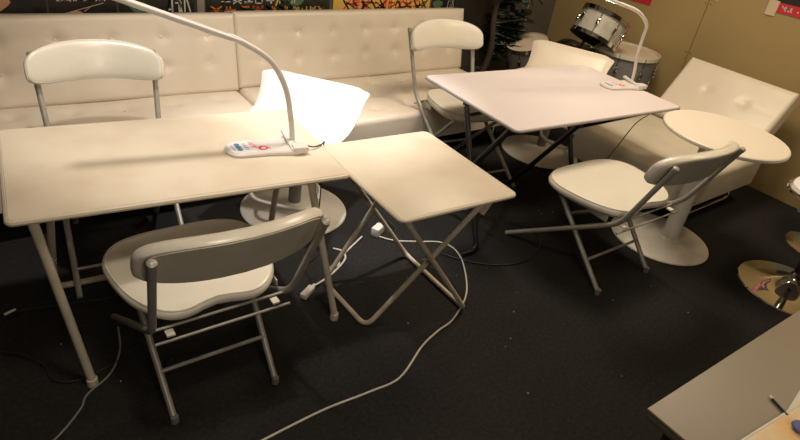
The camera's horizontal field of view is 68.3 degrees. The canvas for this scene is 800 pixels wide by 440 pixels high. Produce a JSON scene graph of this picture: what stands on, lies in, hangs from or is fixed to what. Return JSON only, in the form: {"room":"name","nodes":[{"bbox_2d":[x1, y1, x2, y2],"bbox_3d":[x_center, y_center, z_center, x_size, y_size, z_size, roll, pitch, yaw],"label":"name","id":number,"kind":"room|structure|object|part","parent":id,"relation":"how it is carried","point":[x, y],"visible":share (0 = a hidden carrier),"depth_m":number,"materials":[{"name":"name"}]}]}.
{"room":"lounge bar","nodes":[
{"label":"lounge bar","id":0,"kind":"room"},
{"bbox_2d":[45,0,555,70],"bbox_3d":[-1.229,-1.828,3.209,7.220,2.850,0.100,-15,39,-35],"label":"wall","id":1,"kind":"structure","parent":0,"point":[474,10],"depth_m":5.20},
{"bbox_2d":[0,0,46,13],"bbox_3d":[-1.998,-1.249,2.853,0.445,0.560,0.004,-15,39,-35],"label":"poster","id":2,"kind":"object","parent":1,"relation":"attached to","point":[6,6],"visible":0.7,"depth_m":3.03,"materials":[{"name":"brown paper"}]},
{"bbox_2d":[48,0,116,12],"bbox_3d":[-1.681,-1.340,3.080,0.335,0.550,0.004,-15,39,-35],"label":"poster","id":3,"kind":"object","parent":1,"relation":"attached to","point":[55,6],"visible":0.74,"depth_m":3.19,"materials":[{"name":"black paper"}]},
{"bbox_2d":[118,0,194,12],"bbox_3d":[-1.371,-1.425,3.304,0.430,0.550,0.004,-15,39,-35],"label":"poster","id":4,"kind":"object","parent":1,"relation":"attached to","point":[171,6],"visible":0.5,"depth_m":3.44,"materials":[{"name":"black paper"}]},
{"bbox_2d":[197,0,204,11],"bbox_3d":[-1.172,-1.474,3.448,0.045,0.560,0.010,-15,39,-35],"label":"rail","id":5,"kind":"object","parent":1,"relation":"attached to","point":[200,3],"visible":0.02,"depth_m":3.56,"materials":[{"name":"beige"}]},
{"bbox_2d":[206,0,329,11],"bbox_3d":[-0.801,-1.581,3.716,0.870,0.550,0.004,-15,39,-35],"label":"poster","id":6,"kind":"object","parent":1,"relation":"attached to","point":[211,5],"visible":0.73,"depth_m":3.80,"materials":[{"name":"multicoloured paper"}]},
{"bbox_2d":[333,0,429,8],"bbox_3d":[-0.085,-1.777,4.234,0.880,0.550,0.005,-15,39,-35],"label":"poster","id":7,"kind":"object","parent":1,"relation":"attached to","point":[337,4],"visible":0.64,"depth_m":4.32,"materials":[{"name":"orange paper"}]},
{"bbox_2d":[431,0,455,7],"bbox_3d":[0.378,-1.904,4.569,0.320,0.550,0.004,-15,39,-35],"label":"poster","id":8,"kind":"object","parent":1,"relation":"attached to","point":[435,3],"visible":0.81,"depth_m":4.68,"materials":[{"name":"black paper"}]},
{"bbox_2d":[0,120,799,439],"bbox_3d":[0.140,0.726,2.284,7.320,0.100,5.620,-15,39,-35],"label":"floor","id":9,"kind":"structure","parent":0,"point":[590,366],"depth_m":2.52,"materials":[{"name":"carpet"}]},
{"bbox_2d":[4,308,15,315],"bbox_3d":[-1.523,0.359,2.304,0.010,0.010,0.043,25,34,23],"label":"cable tip","id":10,"kind":"object","parent":9,"relation":"on","point":[14,309],"visible":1,"depth_m":2.30,"materials":[{"name":"white plastic"}]},
{"bbox_2d":[17,295,118,311],"bbox_3d":[-1.271,0.314,2.454,0.543,0.008,0.088,-15,39,-35],"label":"power cable","id":11,"kind":"object","parent":9,"relation":"on","point":[55,305],"visible":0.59,"depth_m":2.40,"materials":[{"name":"black plastic"}]},
{"bbox_2d":[0,335,144,382],"bbox_3d":[-1.347,0.510,2.115,0.812,0.008,0.236,-1,33,-17],"label":"power cable","id":12,"kind":"object","parent":9,"relation":"on","point":[143,337],"visible":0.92,"depth_m":2.13,"materials":[{"name":"black plastic"}]},
{"bbox_2d":[53,326,120,439],"bbox_3d":[-1.123,0.623,1.993,0.112,0.007,0.774,12,31,4],"label":"power cable","id":13,"kind":"object","parent":9,"relation":"on","point":[118,330],"visible":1,"depth_m":2.06,"materials":[{"name":"grey plastic"}]},
{"bbox_2d":[23,39,183,298],"bbox_3d":[-1.253,-0.265,2.598,0.566,0.842,0.804,-10,37,-29],"label":"folding chair","id":14,"kind":"object","parent":9,"relation":"on","point":[69,60],"visible":0.53,"depth_m":2.62,"materials":[{"name":"beige plastic"}]},
{"bbox_3d":[-1.446,-0.199,2.484,0.041,0.790,0.766,-11,37,-31],"label":"frame","id":15,"kind":"part","parent":14,"relation":"part of","materials":[{"name":"grey paint"}]},
{"bbox_3d":[-1.367,-0.712,2.650,0.560,0.171,0.153,-10,37,-29],"label":"backrest","id":16,"kind":"part","parent":14,"relation":"part of","materials":[{"name":"beige plastic"}]},
{"bbox_3d":[-1.053,-0.270,2.708,0.041,0.790,0.766,-9,36,-28],"label":"frame","id":17,"kind":"part","parent":14,"relation":"part of","materials":[{"name":"grey paint"}]},
{"bbox_2d":[0,12,252,213],"bbox_3d":[-1.630,-0.528,2.955,1.900,0.806,0.894,-14,38,-33],"label":"tufted sofa","id":18,"kind":"object","parent":9,"relation":"on","point":[200,77],"visible":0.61,"depth_m":3.18,"materials":[{"name":"beige leather"}]},
{"bbox_3d":[-1.789,-0.836,3.078,1.900,0.450,0.153,-14,26,-33],"label":"backrest","id":19,"kind":"part","parent":18,"relation":"part of","materials":[{"name":"white leather"}]},
{"bbox_3d":[-1.608,-0.381,2.976,1.900,0.203,0.750,-14,38,-33],"label":"seat","id":20,"kind":"part","parent":18,"relation":"part of","materials":[{"name":"beige leather"}]},
{"bbox_2d":[0,109,349,387],"bbox_3d":[-0.837,0.059,2.305,1.103,0.720,0.640,-11,37,-30],"label":"folding table","id":21,"kind":"object","parent":9,"relation":"on","point":[50,174],"visible":0.88,"depth_m":2.02,"materials":[{"name":"beige plastic"}]},
{"bbox_3d":[-1.075,0.275,1.889,0.116,0.683,0.029,3,32,-11],"label":"leg","id":22,"kind":"part","parent":21,"relation":"part of","materials":[{"name":"beige paint"}]},
{"bbox_3d":[-0.927,-0.012,2.410,0.938,0.703,0.296,-11,37,-30],"label":"leg frame","id":23,"kind":"part","parent":21,"relation":"part of","materials":[{"name":"beige paint"}]},
{"bbox_2d":[113,0,308,157],"bbox_3d":[-0.668,-0.485,1.981,0.744,0.582,0.160,-8,36,-27],"label":"desk lamp","id":24,"kind":"object","parent":21,"relation":"on","point":[286,144],"visible":1,"depth_m":2.16,"materials":[{"name":"white plastic"}]},
{"bbox_3d":[-0.494,-0.468,2.120,0.255,0.401,0.030,-5,34,-23],"label":"arm","id":25,"kind":"part","parent":24,"relation":"part of","materials":[{"name":"white plastic"}]},
{"bbox_3d":[-0.427,-0.307,2.266,0.022,0.031,0.150,-8,36,-27],"label":"hinge arm","id":26,"kind":"part","parent":24,"relation":"part of","materials":[{"name":"white plastic"}]},
{"bbox_2d":[308,141,328,261],"bbox_3d":[-0.368,-0.080,2.631,0.061,0.746,0.424,11,31,2],"label":"power cable","id":27,"kind":"object","parent":21,"relation":"hanging from","point":[323,142],"visible":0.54,"depth_m":2.56,"materials":[{"name":"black plastic"}]},
{"bbox_3d":[-0.305,0.126,2.345,0.177,0.685,0.028,-2,33,-19],"label":"leg","id":28,"kind":"part","parent":21,"relation":"part of","materials":[{"name":"beige paint"}]},
{"bbox_2d":[102,207,330,424],"bbox_3d":[-0.676,0.191,2.018,0.566,0.842,0.804,-15,39,-34],"label":"folding chair","id":29,"kind":"object","parent":9,"relation":"on","point":[178,272],"visible":1,"depth_m":1.82,"materials":[{"name":"beige plastic"}]},
{"bbox_3d":[-0.872,0.249,1.916,0.041,0.790,0.766,-13,38,-33],"label":"frame","id":30,"kind":"part","parent":29,"relation":"part of","materials":[{"name":"grey paint"}]},
{"bbox_3d":[-0.855,0.408,2.016,0.023,0.419,0.417,-16,40,-36],"label":"leg","id":31,"kind":"part","parent":29,"relation":"part of","materials":[{"name":"grey paint"}]},
{"bbox_3d":[-0.708,0.150,2.027,0.543,0.054,0.471,-15,39,-34],"label":"seat","id":32,"kind":"part","parent":29,"relation":"part of","materials":[{"name":"beige plastic"}]},
{"bbox_3d":[-0.579,0.294,1.922,0.452,0.010,0.010,-15,39,-34],"label":"pivot rod","id":33,"kind":"part","parent":29,"relation":"part of","materials":[{"name":"grey paint"}]},
{"bbox_3d":[-0.562,0.333,1.913,0.452,0.010,0.010,-15,39,-34],"label":"pivot rod","id":34,"kind":"part","parent":29,"relation":"part of","materials":[{"name":"grey paint"}]},
{"bbox_3d":[-0.438,0.070,1.638,0.560,0.171,0.153,-15,39,-34],"label":"backrest","id":35,"kind":"part","parent":29,"relation":"part of","materials":[{"name":"beige plastic"}]},
{"bbox_3d":[-0.428,0.085,1.628,0.521,0.153,0.118,-15,39,-34],"label":"panel","id":36,"kind":"part","parent":29,"relation":"part of","materials":[{"name":"white plastic"}]},
{"bbox_3d":[-0.547,0.328,2.232,0.023,0.419,0.417,-13,38,-32],"label":"leg","id":37,"kind":"part","parent":29,"relation":"part of","materials":[{"name":"grey paint"}]},
{"bbox_3d":[-0.457,0.202,2.092,0.006,0.035,0.090,-15,39,-34],"label":"hinge plate","id":38,"kind":"part","parent":29,"relation":"part of","materials":[{"name":"grey paint"}]},
{"bbox_3d":[-0.505,0.154,2.173,0.041,0.790,0.766,-16,40,-35],"label":"frame","id":39,"kind":"part","parent":29,"relation":"part of","materials":[{"name":"grey paint"}]},
{"bbox_2d":[240,69,369,233],"bbox_3d":[-0.537,-0.350,3.083,0.595,0.689,0.577,14,31,7],"label":"stool","id":40,"kind":"object","parent":9,"relation":"on","point":[329,111],"visible":0.52,"depth_m":3.06,"materials":[{"name":"white plastic"}]},
{"bbox_2d":[300,284,315,299],"bbox_3d":[-0.412,0.320,2.664,0.034,0.028,0.105,19,33,15],"label":"connector","id":41,"kind":"object","parent":9,"relation":"on","point":[309,289],"visible":1,"depth_m":2.64,"materials":[{"name":"beige plastic"}]},
{"bbox_2d":[316,248,345,285],"bbox_3d":[-0.328,0.232,2.842,0.086,0.019,0.343,13,31,5],"label":"power cable","id":42,"kind":"object","parent":9,"relation":"on","point":[343,261],"visible":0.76,"depth_m":2.86,"materials":[{"name":"beige plastic"}]},
{"bbox_2d":[330,236,362,266],"bbox_3d":[-0.266,0.164,2.971,0.036,0.016,0.338,21,33,17],"label":"power cable","id":43,"kind":"object","parent":9,"relation":"on","point":[353,244],"visible":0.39,"depth_m":3.02,"materials":[{"name":"beige plastic"}]},
{"bbox_2d":[224,8,500,141],"bbox_3d":[-0.117,-0.939,4.044,1.880,0.806,0.894,-15,39,-35],"label":"tufted sofa","id":44,"kind":"object","parent":9,"relation":"on","point":[368,50],"visible":0.61,"depth_m":3.94,"materials":[{"name":"beige leather"}]},
{"bbox_3d":[-0.285,-1.246,4.161,1.880,0.450,0.153,-15,27,-35],"label":"backrest","id":45,"kind":"part","parent":44,"relation":"part of","materials":[{"name":"beige leather"}]},
{"bbox_3d":[-0.093,-0.793,4.067,1.880,0.203,0.750,-15,39,-35],"label":"seat","id":46,"kind":"part","parent":44,"relation":"part of","materials":[{"name":"beige leather"}]},
{"bbox_3d":[0.691,-0.668,4.465,0.040,0.145,0.040,-15,39,-35],"label":"leg","id":47,"kind":"part","parent":44,"relation":"part of","materials":[{"name":"metal"}]},
{"bbox_2d":[261,236,467,439],"bbox_3d":[-0.057,0.474,2.531,0.543,0.008,1.589,16,32,11],"label":"power cable","id":48,"kind":"object","parent":9,"relation":"on","point":[457,252],"visible":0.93,"depth_m":2.31,"materials":[{"name":"beige plastic"}]},
{"bbox_2d":[371,221,396,237],"bbox_3d":[-0.082,0.043,3.186,0.112,0.051,0.164,22,33,20],"label":"power adapter","id":49,"kind":"object","parent":9,"relation":"on","point":[377,229],"visible":0.8,"depth_m":3.14,"materials":[{"name":"white plastic"}]},
{"bbox_2d":[322,131,515,324],"bbox_3d":[0.020,0.089,2.515,0.573,0.694,0.616,-13,38,-33],"label":"folding table","id":50,"kind":"object","parent":9,"relation":"on","point":[416,176],"visible":0.86,"depth_m":2.32,"materials":[{"name":"white plastic"}]},
{"bbox_3d":[0.001,0.093,2.518,0.432,0.679,0.522,-13,38,-33],"label":"leg frame","id":51,"kind":"part","parent":50,"relation":"part of","materials":[{"name":"beige paint"}]},
{"bbox_3d":[0.028,0.087,2.535,0.538,0.680,0.582,-13,38,-33],"label":"leg frame","id":52,"kind":"part","parent":50,"relation":"part of","materials":[{"name":"beige paint"}]},
{"bbox_2d":[408,19,514,187],"bbox_3d":[0.407,-0.740,3.790,0.582,0.884,0.804,-12,37,-31],"label":"folding chair","id":53,"kind":"object","parent":9,"relation":"on","point":[434,33],"visible":0.67,"depth_m":3.78,"materials":[{"name":"beige plastic"}]},
{"bbox_3d":[0.212,-0.667,3.667,0.043,0.830,0.766,-13,38,-32],"label":"frame","id":54,"kind":"part","parent":53,"relation":"part of","materials":[{"name":"grey paint"}]},
{"bbox_3d":[0.173,-0.730,3.742,0.006,0.037,0.090,-12,37,-31],"label":"hinge plate","id":55,"kind":"part","parent":53,"relation":"part of","materials":[{"name":"grey paint"}]},
{"bbox_3d":[0.204,-0.524,3.803,0.024,0.440,0.417,-10,36,-29],"label":"leg","id":56,"kind":"part","parent":53,"relation":"part of","materials":[{"name":"grey paint"}]},
{"bbox_3d":[0.285,-1.199,3.828,0.577,0.179,0.153,-12,37,-31],"label":"backrest","id":57,"kind":"part","parent":53,"relation":"part of","materials":[{"name":"beige plastic"}]},
{"bbox_3d":[0.443,-0.741,3.752,0.559,0.057,0.471,-12,37,-31],"label":"seat","id":58,"kind":"part","parent":53,"relation":"part of","materials":[{"name":"beige plastic"}]},
{"bbox_3d":[0.537,-0.593,4.007,0.024,0.440,0.417,-13,38,-33],"label":"leg","id":59,"kind":"part","parent":53,"relation":"part of","materials":[{"name":"grey paint"}]},
{"bbox_3d":[0.609,-0.749,3.910,0.043,0.830,0.766,-10,37,-30],"label":"frame","id":60,"kind":"part","parent":53,"relation":"part of","materials":[{"name":"grey paint"}]},
{"bbox_2d":[441,223,540,265],"bbox_3d":[0.575,0.161,3.216,0.727,0.008,0.260,-15,39,-35],"label":"power cable","id":61,"kind":"object","parent":9,"relation":"on","point":[531,223],"visible":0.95,"depth_m":3.08,"materials":[{"name":"black plastic"}]},
{"bbox_2d":[461,0,542,72],"bbox_3d":[0.764,-1.792,4.497,0.767,2.026,0.612,-15,39,-35],"label":"potted plant","id":62,"kind":"object","parent":9,"relation":"on","point":[498,30],"visible":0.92,"depth_m":4.78,"materials":[{"name":"green plant"}]},
{"bbox_3d":[0.651,-1.107,5.008,0.330,0.310,0.330,-15,39,-35],"label":"pot","id":63,"kind":"part","parent":62,"relation":"part of","materials":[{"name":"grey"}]},
{"bbox_2d":[520,0,531,32],"bbox_3d":[1.064,-1.730,5.005,0.400,1.468,0.400,-15,39,-35],"label":"cymbal stand","id":64,"kind":"object","parent":9,"relation":"on","point":[528,11],"visible":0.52,"depth_m":4.97,"materials":[{"name":"silver metal"}]},
{"bbox_2d":[425,65,679,256],"bbox_3d":[0.799,-0.422,3.542,1.479,0.721,0.778,-13,38,-32],"label":"folding table","id":65,"kind":"object","parent":9,"relation":"on","point":[530,99],"visible":0.91,"depth_m":3.28,"materials":[{"name":"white laminate"}]},
{"bbox_3d":[0.374,-0.198,3.074,0.110,0.708,0.363,-2,33,-18],"label":"leg","id":66,"kind":"part","parent":65,"relation":"part of","materials":[{"name":"black metal"}]},
{"bbox_3d":[0.368,-0.267,3.175,0.029,0.701,0.487,-11,37,-30],"label":"leg","id":67,"kind":"part","parent":65,"relation":"part of","materials":[{"name":"black metal"}]},
{"bbox_3d":[0.882,-0.408,3.546,0.029,0.701,0.487,-11,37,-30],"label":"leg","id":68,"kind":"part","parent":65,"relation":"part of","materials":[{"name":"black metal"}]},
{"bbox_3d":[1.030,-0.390,3.558,0.029,0.697,0.348,-11,37,-31],"label":"leg","id":69,"kind":"part","parent":65,"relation":"part of","materials":[{"name":"black metal"}]},
{"bbox_2d":[528,87,649,200],"bbox_3d":[1.250,-0.426,3.647,0.771,0.748,0.245,-10,37,-29],"label":"power cable","id":70,"kind":"object","parent":65,"relation":"hanging from","point":[647,87],"visible":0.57,"depth_m":3.53,"materials":[{"name":"black plastic"}]},
{"bbox_2d":[600,0,647,90],"bbox_3d":[1.154,-1.049,3.389,0.863,0.597,0.160,-7,35,-25],"label":"desk lamp","id":71,"kind":"object","parent":65,"relation":"on","point":[628,84],"visible":1,"depth_m":3.61,"materials":[{"name":"white plastic"}]},
{"bbox_3d":[1.452,-0.865,3.695,0.022,0.031,0.150,-7,35,-25],"label":"hinge arm","id":72,"kind":"part","parent":71,"relation":"part of","materials":[{"name":"white plastic"}]},
{"bbox_3d":[1.354,-1.047,3.507,0.343,0.471,0.029,-10,36,-29],"label":"arm","id":73,"kind":"part","parent":71,"relation":"part of","materials":[{"name":"white plastic"}]},
{"bbox_2d":[501,40,613,168],"bbox_3d":[1.103,-0.832,4.259,0.595,0.754,0.577,21,33,18],"label":"chair","id":74,"kind":"object","parent":9,"relation":"on","point":[544,53],"visible":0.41,"depth_m":4.27,"materials":[{"name":"beige plastic"}]},
{"bbox_2d":[556,38,594,51],"bbox_3d":[1.478,-1.239,5.144,0.604,0.604,0.290,-15,39,-35],"label":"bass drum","id":75,"kind":"object","parent":9,"relation":"on","point":[567,41],"visible":0.12,"depth_m":5.00,"materials":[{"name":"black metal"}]},
{"bbox_2d":[505,140,745,295],"bbox_3d":[1.111,-0.135,3.028,0.662,0.859,0.820,-15,39,-34],"label":"folding chair","id":76,"kind":"object","parent":9,"relation":"on","point":[606,187],"visible":1,"depth_m":2.91,"materials":[{"name":"beige plastic"}]},
{"bbox_3d":[0.906,0.092,3.010,0.027,0.428,0.425,-16,40,-36],"label":"leg","id":77,"kind":"part","parent":76,"relation":"part of","materials":[{"name":"grey paint"}]},
{"bbox_3d":[0.885,-0.069,2.905,0.048,0.806,0.781,-13,38,-33],"label":"frame","id":78,"kind":"part","parent":76,"relation":"part of","materials":[{"name":"grey paint"}]},
{"bbox_3d":[0.962,-0.027,2.842,0.007,0.036,0.092,-15,39,-34],"label":"hinge plate","id":79,"kind":"part","parent":76,"relation":"part of","materials":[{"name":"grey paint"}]},
{"bbox_3d":[1.078,-0.176,3.036,0.635,0.055,0.480,-15,39,-34],"label":"seat","id":80,"kind":"part","parent":76,"relation":"part of","materials":[{"name":"beige plastic"}]},
{"bbox_3d":[1.267,-0.002,3.262,0.027,0.428,0.425,-13,38,-32],"label":"leg","id":81,"kind":"part","parent":76,"relation":"part of","materials":[{"name":"grey paint"}]},
{"bbox_3d":[1.228,0.010,2.920,0.529,0.010,0.010,-15,39,-34],"label":"pivot rod","id":82,"kind":"part","parent":76,"relation":"part of","materials":[{"name":"grey paint"}]},
{"bbox_3d":[1.211,-0.030,2.930,0.529,0.010,0.010,-15,39,-34],"label":"pivot rod","id":83,"kind":"part","parent":76,"relation":"part of","materials":[{"name":"grey paint"}]},
{"bbox_3d":[1.314,-0.180,3.205,0.048,0.806,0.781,-16,40,-36],"label":"frame","id":84,"kind":"part","parent":76,"relation":"part of","materials":[{"name":"grey paint"}]},
{"bbox_3d":[1.355,-0.258,2.640,0.655,0.174,0.156,-15,39,-34],"label":"backrest","id":85,"kind":"part","parent":76,"relation":"part of","materials":[{"name":"beige plastic"}]},
{"bbox_3d":[1.365,-0.243,2.630,0.609,0.156,0.120,-15,39,-34],"label":"panel","id":86,"kind":"part","parent":76,"relation":"part of","materials":[{"name":"white plastic"}]},
{"bbox_2d":[592,41,660,116],"bbox_3d":[1.780,-1.052,4.856,0.556,0.700,0.578,-15,39,-35],"label":"tom drum","id":87,"kind":"object","parent":9,"relation":"on","point":[624,55],"depth_m":4.57,"materials":[{"name":"beige metal"}]},
{"bbox_2d":[570,3,629,52],"bbox_3d":[1.516,-1.456,4.481,0.433,0.350,0.380,-13,38,-33],"label":"drum","id":88,"kind":"object","parent":87,"relation":"on","point":[598,26],"visible":1,"depth_m":4.34,"materials":[{"name":"silver metal"}]},
{"bbox_2d":[573,57,799,213],"bbox_3d":[1.927,-0.574,4.034,1.221,0.786,0.840,-15,39,-35],"label":"sofa","id":89,"kind":"object","parent":9,"relation":"on","point":[703,86],"visible":0.64,"depth_m":3.98,"materials":[{"name":"beige leather"}]},
{"bbox_3d":[1.813,-0.444,4.029,0.980,0.203,0.840,-15,39,-35],"label":"seat","id":90,"kind":"part","parent":89,"relation":"part of","materials":[{"name":"beige leather"}]},
{"bbox_3d":[2.096,-0.147,4.003,0.655,0.148,0.025,-15,39,-35],"label":"sled leg","id":91,"kind":"part","parent":89,"relation":"part of","materials":[{"name":"silver metal"}]},
{"bbox_3d":[2.271,-0.810,4.173,0.780,0.500,0.123,40,2,39],"label":"backrest","id":92,"kind":"part","parent":89,"relation":"part of","materials":[{"name":"beige leather"}]},
{"bbox_2d":[611,110,790,265],"bbox_3d":[1.695,-0.176,3.391,0.676,0.720,0.691,-15,39,-35],"label":"round pedestal table","id":93,"kind":"object","parent":9,"relation":"on","point":[663,240],"visible":0.92,"depth_m":3.36,"materials":[{"name":"white plastic"}]},
{"bbox_2d":[645,310,799,439],"bbox_3d":[1.589,0.852,1.692,1.810,0.720,1.150,-14,38,-33],"label":"side table","id":94,"kind":"object","parent":9,"relation":"on","point":[730,400],"visible":1,"depth_m":1.47,"materials":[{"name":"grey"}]},
{"bbox_3d":[0.617,0.777,1.572,0.045,0.690,0.045,-14,38,-33],"label":"leg","id":95,"kind":"part","parent":94,"relation":"part of","materials":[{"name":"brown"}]},
{"bbox_2d":[741,390,799,439],"bbox_3d":[1.070,0.502,1.387,0.620,0.031,0.375,-11,37,-30],"label":"bag","id":96,"kind":"object","parent":94,"relation":"on","point":[782,427],"visible":1,"depth_m":1.37,"materials":[{"name":"beige paper"}]},
{"bbox_2d":[791,420,799,432],"bbox_3d":[0.959,0.479,1.375,0.100,0.006,0.060,-11,37,-30],"label":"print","id":97,"kind":"object","parent":96,"relation":"on","point":[795,424],"depth_m":1.37,"materials":[{"name":"blue"}]},
{"bbox_2d":[769,395,787,414],"bbox_3d":[0.928,0.455,1.445,0.008,0.008,0.060,1,32,-14],"label":"pen","id":98,"kind":"object","parent":94,"relation":"on","point":[770,396],"visible":1,"depth_m":1.45,"materials":[{"name":"black plastic"}]},
{"bbox_2d":[737,176,799,314],"bbox_3d":[2.219,0.124,3.132,0.550,0.633,0.550,-15,39,-35],"label":"stool","id":99,"kind":"object","parent":9,"relation":"on","point":[777,285],"visible":0.99,"depth_m":3.23,"materials":[{"name":"grey"}]},
{"bbox_3d":[2.259,-0.114,2.986,0.500,0.068,0.460,-15,39,-35],"label":"seat","id":100,"kind":"part","parent":99,"relation":"part of","materials":[{"name":"white plastic"}]},
{"bbox_2d":[785,230,799,253],"bbox_3d":[2.749,-0.039,3.613,0.492,0.563,0.533,27,35,26],"label":"stool","id":101,"kind":"object","parent":9,"relation":"on","point":[792,238],"visible":1,"depth_m":3.80,"materials":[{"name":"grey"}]},
{"bbox_3d":[1.051,-1.106,4.996,0.317,0.426,0.311,-15,39,-35],"label":"stand","id":102,"kind":"object","parent":9,"relation":"on","visible":0},
{"bbox_2d":[505,32,549,69],"bbox_3d":[1.046,-1.363,4.826,0.407,0.318,0.364,-10,36,-28],"label":"snare drum","id":103,"kind":"object","parent":102,"relation":"on","point":[519,55],"visible":0.49,"depth_m":4.76,"materials":[{"name":"silver metal"}]},
{"bbox_2d":[547,0,799,208],"bbox_3d":[3.129,-1.278,3.527,0.100,2.850,5.320,-15,39,-35],"label":"wall","id":104,"kind":"structure","parent":0,"point":[737,36],"depth_m":4.39,"materials":[{"name":"beige paint"}]},
{"bbox_2d":[632,0,651,5],"bbox_3d":[1.954,-1.989,4.788,0.004,0.400,0.340,-15,39,-35],"label":"poster","id":105,"kind":"object","parent":104,"relation":"attached to","point":[646,2],"visible":1,"depth_m":4.81,"materials":[{"name":"red paper"}]},
{"bbox_2d":[680,0,710,71],"bbox_3d":[2.357,-1.873,4.278,0.004,2.850,0.051,-15,39,-35],"label":"trim","id":106,"kind":"structure","parent":104,"relation":"attached to","point":[709,0],"depth_m":4.56,"materials":[{"name":"brown wood"}]},
{"bbox_2d":[764,0,799,17],"bbox_3d":[2.793,-1.476,3.822,0.006,0.450,0.670,-15,39,-35],"label":"poster","id":107,"kind":"object","parent":104,"relation":"attached to","point":[787,7],"visible":1,"depth_m":4.04,"materials":[{"name":"red paper"}]}
]}

